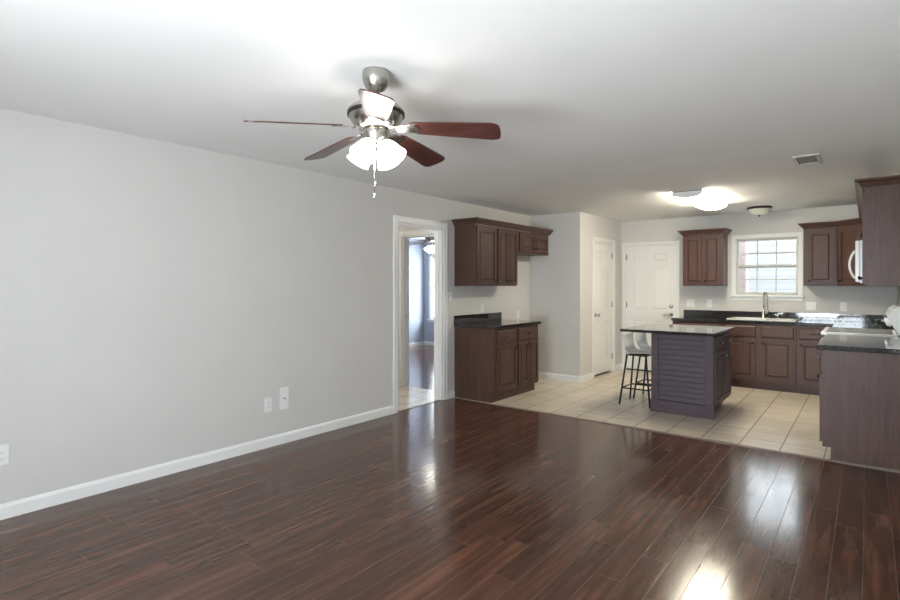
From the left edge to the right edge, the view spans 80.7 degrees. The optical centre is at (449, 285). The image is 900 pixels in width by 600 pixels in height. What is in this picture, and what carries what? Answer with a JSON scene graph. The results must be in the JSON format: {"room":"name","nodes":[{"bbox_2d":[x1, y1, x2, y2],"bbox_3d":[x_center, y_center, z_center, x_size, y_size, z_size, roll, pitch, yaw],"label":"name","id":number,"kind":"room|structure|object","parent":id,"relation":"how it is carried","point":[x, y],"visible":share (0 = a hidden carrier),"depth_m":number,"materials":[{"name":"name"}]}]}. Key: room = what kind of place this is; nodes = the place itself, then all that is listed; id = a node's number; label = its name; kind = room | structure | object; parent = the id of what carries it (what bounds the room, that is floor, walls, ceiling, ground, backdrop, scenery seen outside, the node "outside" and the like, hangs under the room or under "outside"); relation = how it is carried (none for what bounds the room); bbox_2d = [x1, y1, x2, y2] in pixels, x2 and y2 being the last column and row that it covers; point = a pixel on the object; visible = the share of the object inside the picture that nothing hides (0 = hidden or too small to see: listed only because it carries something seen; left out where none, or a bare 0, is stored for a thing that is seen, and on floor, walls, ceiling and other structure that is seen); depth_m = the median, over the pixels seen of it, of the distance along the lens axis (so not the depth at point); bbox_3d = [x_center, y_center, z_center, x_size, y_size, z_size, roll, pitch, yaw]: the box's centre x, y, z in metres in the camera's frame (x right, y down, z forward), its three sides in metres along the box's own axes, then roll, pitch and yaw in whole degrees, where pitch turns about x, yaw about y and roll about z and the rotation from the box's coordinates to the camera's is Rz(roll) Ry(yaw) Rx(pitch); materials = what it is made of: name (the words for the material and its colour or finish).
{"room":"empty living room","nodes":[
{"label":"empty living room","id":0,"kind":"room"},
{"bbox_2d":[0,108,529,503],"bbox_3d":[-0.899,0.168,5.471,0.120,2.440,10.114,0,0,38],"label":"wall","id":1,"kind":"structure","parent":0,"point":[155,294],"depth_m":3.92,"materials":[{"name":"grey paint"}]},
{"bbox_2d":[0,443,8,465],"bbox_3d":[-2.659,1.008,3.138,0.008,0.125,0.072,0,0,38],"label":"wall outlet","id":2,"kind":"object","parent":1,"relation":"attached to","point":[4,449],"visible":1,"depth_m":3.15,"materials":[{"name":"white plastic"}]},
{"bbox_2d":[0,390,454,519],"bbox_3d":[-1.926,1.343,4.062,0.014,0.090,6.390,0,0,38],"label":"baseboard","id":3,"kind":"structure","parent":1,"relation":"attached to","point":[45,500],"depth_m":3.89,"materials":[{"name":"white wood"}]},
{"bbox_2d":[265,397,271,412],"bbox_3d":[-1.556,1.023,4.535,0.008,0.125,0.070,0,0,38],"label":"wall outlet","id":4,"kind":"object","parent":1,"relation":"attached to","point":[268,401],"visible":1,"depth_m":4.53,"materials":[{"name":"white plastic"}]},
{"bbox_2d":[280,386,288,409],"bbox_3d":[-1.455,0.993,4.657,0.016,0.200,0.090,0,0,38],"label":"cable plate","id":5,"kind":"object","parent":1,"relation":"attached to","point":[284,391],"visible":1,"depth_m":4.66,"materials":[{"name":"white plastic"}]},
{"bbox_2d":[398,400,440,411],"bbox_3d":[-0.348,1.385,6.104,0.031,0.005,0.747,0,0,38],"label":"trim","id":6,"kind":"structure","parent":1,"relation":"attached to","point":[436,400],"depth_m":6.09,"materials":[{"name":"wood"}]},
{"bbox_2d":[398,223,441,399],"bbox_3d":[-0.379,0.350,6.129,0.120,2.075,0.779,0,0,38],"label":"trim","id":7,"kind":"structure","parent":1,"relation":"attached to","point":[437,231],"depth_m":6.41,"materials":[{"name":"white wood"}]},
{"bbox_2d":[393,215,447,413],"bbox_3d":[-0.324,0.313,6.085,0.022,2.150,0.929,0,0,38],"label":"trim","id":8,"kind":"structure","parent":1,"relation":"attached to","point":[396,218],"depth_m":5.94,"materials":[{"name":"white wood"}]},
{"bbox_2d":[448,291,451,300],"bbox_3d":[0.006,0.132,6.508,0.016,0.115,0.070,0,0,38],"label":"light switch","id":9,"kind":"object","parent":1,"relation":"attached to","point":[449,292],"visible":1,"depth_m":6.50,"materials":[{"name":"white plastic"}]},
{"bbox_2d":[454,224,497,285],"bbox_3d":[0.343,-0.367,6.655,0.362,0.750,0.472,0,0,38],"label":"upper cabinet","id":10,"kind":"object","parent":1,"relation":"attached to","point":[475,245],"visible":1,"depth_m":6.50,"materials":[{"name":"brown wood"}]},
{"bbox_2d":[451,217,552,234],"bbox_3d":[0.772,-0.777,7.174,0.393,0.070,1.939,0,0,38],"label":"crown molding","id":11,"kind":"structure","parent":10,"relation":"attached to","point":[475,220],"depth_m":6.72,"materials":[{"name":"brown wood"}]},
{"bbox_2d":[454,312,501,323],"bbox_3d":[0.383,0.425,6.979,0.020,0.098,1.070,0,0,38],"label":"backsplash","id":12,"kind":"structure","parent":1,"relation":"attached to","point":[485,316],"depth_m":6.93,"materials":[{"name":"black stone"}]},
{"bbox_2d":[496,227,516,285],"bbox_3d":[0.647,-0.367,7.040,0.362,0.750,0.500,0,0,38],"label":"upper cabinet","id":13,"kind":"object","parent":1,"relation":"attached to","point":[506,238],"visible":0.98,"depth_m":6.92,"materials":[{"name":"brown wood"}]},
{"bbox_2d":[517,231,547,255],"bbox_3d":[1.081,-0.592,7.590,0.362,0.300,0.895,0,0,38],"label":"upper cabinet","id":14,"kind":"object","parent":1,"relation":"attached to","point":[528,244],"visible":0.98,"depth_m":7.47,"materials":[{"name":"brown wood"}]},
{"bbox_2d":[398,226,426,235],"bbox_3d":[-1.490,0.168,8.006,3.950,2.440,0.120,0,0,38],"label":"wall","id":15,"kind":"structure","parent":0,"point":[400,228],"depth_m":7.21,"materials":[{"name":"grey paint"}]},
{"bbox_2d":[398,229,433,386],"bbox_3d":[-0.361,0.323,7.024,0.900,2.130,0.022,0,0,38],"label":"trim","id":16,"kind":"structure","parent":15,"relation":"attached to","point":[422,231],"depth_m":7.27,"materials":[{"name":"white wood"}]},
{"bbox_2d":[409,239,433,342],"bbox_3d":[-0.254,0.168,9.572,4.190,2.440,4.110,0,0,38],"label":"wall","id":17,"kind":"structure","parent":0,"point":[420,328],"depth_m":12.16,"materials":[{"name":"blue paint"}]},
{"bbox_2d":[409,341,433,346],"bbox_3d":[-0.254,1.343,9.572,3.950,0.090,3.870,0,0,38],"label":"baseboard","id":18,"kind":"structure","parent":17,"relation":"attached to","point":[413,344],"depth_m":12.15,"materials":[{"name":"white wood"}]},
{"bbox_2d":[427,254,433,322],"bbox_3d":[0.076,0.063,11.821,1.400,1.580,0.170,0,0,38],"label":"window","id":19,"kind":"structure","parent":17,"relation":"in","point":[431,256],"depth_m":12.19,"materials":[{"name":"white glass"}]},
{"bbox_2d":[0,0,899,239],"bbox_3d":[-0.562,-1.102,5.604,8.645,0.100,10.740,0,0,38],"label":"ceiling","id":20,"kind":"structure","parent":0,"point":[609,109],"depth_m":2.77,"materials":[{"name":"white paint"}]},
{"bbox_2d":[243,66,500,198],"bbox_3d":[-0.373,-0.739,2.639,1.169,0.626,1.178,0,0,38],"label":"ceiling fan","id":21,"kind":"object","parent":20,"relation":"hanging from","point":[377,115],"visible":1,"depth_m":2.55,"materials":[{"name":"silver metal"}]},
{"bbox_2d":[409,237,433,261],"bbox_3d":[-0.326,-0.739,9.507,1.169,0.626,1.178,0,0,18],"label":"ceiling fan","id":22,"kind":"object","parent":20,"relation":"hanging from","point":[430,240],"visible":0.49,"depth_m":9.40,"materials":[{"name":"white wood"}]},
{"bbox_2d":[672,189,726,209],"bbox_3d":[3.020,-1.012,6.369,0.320,0.080,1.260,0,0,38],"label":"fluorescent fixture","id":23,"kind":"object","parent":20,"relation":"attached to","point":[699,198],"visible":1,"depth_m":6.12,"materials":[{"name":"white plastic"}]},
{"bbox_2d":[680,194,724,209],"bbox_3d":[3.020,-1.009,6.369,0.296,0.062,1.228,0,0,38],"label":"diffuser","id":24,"kind":"object","parent":23,"relation":"attached to","point":[702,201],"depth_m":6.25,"materials":[{"name":"white"}]},
{"bbox_2d":[746,205,772,216],"bbox_3d":[4.163,-0.987,7.122,0.304,0.130,0.304,0,0,38],"label":"dome light","id":25,"kind":"object","parent":20,"relation":"attached to","point":[754,210],"visible":1,"depth_m":7.03,"materials":[{"name":"white glass"}]},
{"bbox_2d":[791,153,822,165],"bbox_3d":[2.980,-1.046,4.413,0.190,0.012,0.380,0,0,38],"label":"ceiling vent","id":26,"kind":"object","parent":20,"relation":"in","point":[808,159],"visible":1,"depth_m":4.40,"materials":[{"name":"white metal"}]},
{"bbox_2d":[0,345,899,599],"bbox_3d":[-0.561,1.438,5.597,8.395,0.100,10.490,0,0,38],"label":"floor","id":27,"kind":"structure","parent":0,"point":[452,498],"depth_m":3.19,"materials":[{"name":"red wood"}]},
{"bbox_2d":[454,327,518,402],"bbox_3d":[0.463,0.950,6.566,0.652,0.876,0.490,0,0,38],"label":"base cabinet","id":28,"kind":"object","parent":27,"relation":"on","point":[485,359],"visible":1,"depth_m":6.37,"materials":[{"name":"brown wood"}]},
{"bbox_2d":[454,312,540,328],"bbox_3d":[0.626,0.444,6.788,0.638,0.136,1.070,0,0,38],"label":"countertop","id":29,"kind":"structure","parent":28,"relation":"on","point":[485,320],"depth_m":6.75,"materials":[{"name":"black stone"}]},
{"bbox_2d":[513,324,537,395],"bbox_3d":[0.785,0.950,6.973,0.652,0.876,0.540,0,0,38],"label":"base cabinet","id":30,"kind":"object","parent":27,"relation":"on","point":[527,336],"visible":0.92,"depth_m":6.76,"materials":[{"name":"brown wood"}]},
{"bbox_2d":[619,332,650,407],"bbox_3d":[2.224,0.977,6.239,0.390,0.826,0.371,0,0,38],"label":"bar stool","id":31,"kind":"object","parent":27,"relation":"on","point":[627,338],"visible":0.85,"depth_m":6.22,"materials":[{"name":"white"}]},
{"bbox_2d":[633,332,650,398],"bbox_3d":[2.489,0.977,6.527,0.390,0.826,0.371,0,0,38],"label":"bar stool","id":32,"kind":"object","parent":27,"relation":"on","point":[641,340],"visible":0.5,"depth_m":6.64,"materials":[{"name":"black metal"}]},
{"bbox_2d":[493,404,829,460],"bbox_3d":[1.772,1.385,5.167,3.210,0.006,0.044,0,0,38],"label":"trim","id":33,"kind":"structure","parent":27,"relation":"on","point":[493,404],"depth_m":4.90,"materials":[{"name":"wood"}]},
{"bbox_2d":[650,331,730,419],"bbox_3d":[2.751,0.953,5.984,0.680,0.870,0.877,0,0,38],"label":"kitchen island","id":34,"kind":"object","parent":27,"relation":"on","point":[691,374],"visible":0.96,"depth_m":5.67,"materials":[{"name":"purple wood"}]},
{"bbox_2d":[620,323,734,336],"bbox_3d":[2.626,0.503,6.078,0.962,0.030,1.105,0,0,38],"label":"island countertop","id":35,"kind":"structure","parent":34,"relation":"on","point":[696,330],"depth_m":5.85,"materials":[{"name":"black stone"}]},
{"bbox_2d":[673,321,721,325],"bbox_3d":[3.672,0.950,7.731,0.655,0.876,0.652,0,0,38],"label":"base cabinet","id":36,"kind":"object","parent":27,"relation":"on","point":[674,322],"visible":0.03,"depth_m":7.50,"materials":[{"name":"brown wood"}]},
{"bbox_2d":[722,323,796,392],"bbox_3d":[4.268,0.950,7.260,0.855,0.876,0.652,0,0,38],"label":"base cabinet","id":37,"kind":"object","parent":27,"relation":"on","point":[763,356],"visible":0.84,"depth_m":6.98,"materials":[{"name":"brown wood"}]},
{"bbox_2d":[671,310,895,331],"bbox_3d":[4.155,0.444,6.847,2.538,0.136,1.447,0,0,38],"label":"countertop","id":38,"kind":"structure","parent":37,"relation":"on","point":[805,319],"depth_m":7.09,"materials":[{"name":"black stone"}]},
{"bbox_2d":[727,317,798,321],"bbox_3d":[4.295,0.554,7.273,0.800,0.197,0.500,0,0,38],"label":"sink","id":39,"kind":"object","parent":38,"relation":"in","point":[730,318],"visible":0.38,"depth_m":7.27,"materials":[{"name":"white ceramic"}]},
{"bbox_2d":[761,292,769,317],"bbox_3d":[4.387,0.272,7.375,0.108,0.368,0.167,0,0,38],"label":"faucet","id":40,"kind":"object","parent":38,"relation":"on","point":[764,312],"visible":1,"depth_m":7.41,"materials":[{"name":"silver metal"}]},
{"bbox_2d":[797,325,824,394],"bbox_3d":[4.773,0.950,6.861,0.425,0.876,0.652,0,0,38],"label":"base cabinet","id":41,"kind":"object","parent":27,"relation":"on","point":[808,337],"visible":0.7,"depth_m":6.69,"materials":[{"name":"brown wood"}]},
{"bbox_2d":[817,350,899,469],"bbox_3d":[3.366,0.950,4.314,0.612,0.876,0.636,0,0,38],"label":"base cabinet","id":42,"kind":"object","parent":27,"relation":"on","point":[859,392],"visible":0.98,"depth_m":4.07,"materials":[{"name":"brown wood"}]},
{"bbox_2d":[817,333,899,354],"bbox_3d":[3.571,0.444,4.550,0.608,0.136,1.312,0,0,38],"label":"countertop","id":43,"kind":"structure","parent":42,"relation":"on","point":[830,341],"depth_m":4.31,"materials":[{"name":"black stone"}]},
{"bbox_2d":[830,458,899,472],"bbox_3d":[3.207,1.378,4.019,0.525,0.020,0.023,0,0,38],"label":"trim","id":44,"kind":"structure","parent":42,"relation":"attached to","point":[831,459],"depth_m":4.04,"materials":[{"name":"wood"}]},
{"bbox_2d":[819,305,899,341],"bbox_3d":[4.193,0.795,5.395,0.673,1.185,0.768,0,0,38],"label":"range","id":45,"kind":"object","parent":27,"relation":"on","point":[892,313],"visible":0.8,"depth_m":5.16,"materials":[{"name":"white metal"}]},
{"bbox_2d":[821,327,897,335],"bbox_3d":[4.174,0.478,5.409,0.590,0.030,0.768,0,0,38],"label":"cooktop","id":46,"kind":"object","parent":45,"relation":"in","point":[837,330],"depth_m":5.28,"materials":[{"name":"white metal"}]},
{"bbox_2d":[530,212,620,375],"bbox_3d":[2.032,0.168,8.434,0.808,2.440,1.591,0,0,38],"label":"wall","id":47,"kind":"structure","parent":0,"point":[561,280],"depth_m":7.79,"materials":[{"name":"grey paint"}]},
{"bbox_2d":[538,363,621,382],"bbox_3d":[1.792,1.343,8.106,0.838,0.090,2.404,0,0,38],"label":"baseboard","id":48,"kind":"structure","parent":47,"relation":"attached to","point":[554,376],"depth_m":7.76,"materials":[{"name":"white wood"}]},
{"bbox_2d":[592,237,614,378],"bbox_3d":[2.394,0.331,8.223,0.022,2.115,0.865,0,0,38],"label":"trim","id":49,"kind":"structure","parent":47,"relation":"attached to","point":[593,238],"depth_m":8.13,"materials":[{"name":"white wood"}]},
{"bbox_2d":[594,242,612,374],"bbox_3d":[2.397,0.352,8.227,0.113,2.003,0.725,0,0,38],"label":"door","id":50,"kind":"structure","parent":47,"relation":"in","point":[603,255],"depth_m":8.22,"materials":[{"name":"white wood"}]},
{"bbox_2d":[621,204,896,362],"bbox_3d":[3.989,0.168,7.979,4.445,2.440,0.120,0,0,38],"label":"wall","id":51,"kind":"structure","parent":0,"point":[866,300],"depth_m":7.58,"materials":[{"name":"grey paint"}]},
{"bbox_2d":[626,245,674,369],"bbox_3d":[3.216,0.369,8.510,0.782,1.998,0.094,0,0,38],"label":"door","id":52,"kind":"structure","parent":51,"relation":"in","point":[650,269],"depth_m":8.52,"materials":[{"name":"white wood"}]},
{"bbox_2d":[622,240,679,368],"bbox_3d":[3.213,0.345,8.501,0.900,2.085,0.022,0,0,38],"label":"trim","id":53,"kind":"structure","parent":51,"relation":"attached to","point":[678,241],"depth_m":8.64,"materials":[{"name":"white wood"}]},
{"bbox_2d":[686,299,694,306],"bbox_3d":[3.691,0.273,8.127,0.116,0.115,0.016,0,0,38],"label":"light switch","id":54,"kind":"object","parent":51,"relation":"attached to","point":[689,302],"visible":1,"depth_m":8.13,"materials":[{"name":"white plastic"}]},
{"bbox_2d":[683,234,727,285],"bbox_3d":[3.773,-0.367,7.842,0.545,0.750,0.362,0,0,38],"label":"upper cabinet","id":55,"kind":"object","parent":51,"relation":"attached to","point":[705,257],"visible":1,"depth_m":7.71,"materials":[{"name":"brown wood"}]},
{"bbox_2d":[677,228,731,235],"bbox_3d":[3.765,-0.777,7.832,0.661,0.070,0.388,0,0,38],"label":"crown molding","id":56,"kind":"structure","parent":55,"relation":"attached to","point":[726,231],"depth_m":7.68,"materials":[{"name":"brown wood"}]},
{"bbox_2d":[707,300,711,306],"bbox_3d":[3.904,0.273,7.964,0.070,0.115,0.008,0,0,38],"label":"wall outlet","id":57,"kind":"object","parent":51,"relation":"attached to","point":[709,302],"visible":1,"depth_m":7.96,"materials":[{"name":"white plastic"}]},
{"bbox_2d":[730,232,803,300],"bbox_3d":[4.507,-0.260,7.538,0.905,0.945,0.170,0,0,38],"label":"window","id":58,"kind":"structure","parent":51,"relation":"in","point":[798,295],"depth_m":7.50,"materials":[{"name":"beige plastic"}]},
{"bbox_2d":[684,310,886,322],"bbox_3d":[4.595,0.425,7.409,2.503,0.098,0.020,0,0,38],"label":"backsplash","id":59,"kind":"structure","parent":51,"relation":"attached to","point":[700,313],"depth_m":7.26,"materials":[{"name":"black stone"}]},
{"bbox_2d":[806,302,815,309],"bbox_3d":[4.895,0.280,7.177,0.116,0.115,0.016,0,0,38],"label":"light switch","id":60,"kind":"object","parent":51,"relation":"attached to","point":[809,305],"visible":1,"depth_m":7.18,"materials":[{"name":"white plastic"}]},
{"bbox_2d":[804,227,837,285],"bbox_3d":[4.881,-0.367,6.967,0.360,0.750,0.362,0,0,38],"label":"upper cabinet","id":61,"kind":"object","parent":51,"relation":"attached to","point":[820,244],"visible":0.97,"depth_m":6.85,"materials":[{"name":"brown wood"}]},
{"bbox_2d":[798,175,899,229],"bbox_3d":[4.187,-0.777,5.492,0.645,0.070,3.707,0,0,27],"label":"crown molding","id":62,"kind":"structure","parent":61,"relation":"attached to","point":[894,180],"depth_m":4.42,"materials":[{"name":"brown wood"}]},
{"bbox_2d":[840,302,846,310],"bbox_3d":[5.173,0.282,6.962,0.070,0.115,0.008,0,0,38],"label":"wall outlet","id":63,"kind":"object","parent":51,"relation":"attached to","point":[843,305],"visible":1,"depth_m":6.96,"materials":[{"name":"white plastic"}]},
{"bbox_2d":[897,286,899,304],"bbox_3d":[2.553,0.168,2.670,0.120,2.440,9.994,0,0,38],"label":"wall","id":64,"kind":"structure","parent":0,"point":[898,287],"depth_m":6.38,"materials":[{"name":"grey paint"}]},
{"bbox_2d":[837,224,865,285],"bbox_3d":[5.178,-0.367,6.573,0.592,0.750,0.608,0,0,38],"label":"upper cabinet","id":65,"kind":"object","parent":64,"relation":"attached to","point":[847,235],"visible":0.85,"depth_m":6.59,"materials":[{"name":"brown wood"}]},
{"bbox_2d":[858,185,899,285],"bbox_3d":[3.480,-0.367,4.231,0.352,0.750,0.646,0,0,38],"label":"upper cabinet","id":66,"kind":"object","parent":64,"relation":"attached to","point":[880,205],"visible":1,"depth_m":4.00,"materials":[{"name":"brown wood"}]},
{"bbox_3d":[4.323,-0.592,5.298,0.352,0.300,0.765,0,0,38],"label":"upper cabinet","id":67,"kind":"object","parent":64,"relation":"attached to","visible":0},
{"bbox_2d":[848,240,861,282],"bbox_3d":[4.286,-0.230,5.322,0.437,0.415,0.750,0,0,38],"label":"microwave","id":68,"kind":"object","parent":67,"relation":"attached to","point":[858,244],"visible":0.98,"depth_m":5.12,"materials":[{"name":"white plastic"}]},
{"bbox_3d":[0.633,1.573,6.508,19.000,0.130,23.000,0,0,38],"label":"ground","id":69,"kind":"structure","parent":0,"visible":0},
{"bbox_2d":[739,242,748,291],"bbox_3d":[4.899,-0.052,8.937,0.215,3.120,0.300,0,0,38],"label":"brick column","id":70,"kind":"structure","parent":69,"relation":"on","point":[744,246],"depth_m":8.79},
{"bbox_2d":[749,240,795,291],"bbox_3d":[7.728,0.148,10.653,13.000,2.720,0.300,0,0,38],"label":"house","id":71,"kind":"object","parent":69,"relation":"on","point":[782,245],"visible":0.02,"depth_m":11.18,"materials":[{"name":"white"}]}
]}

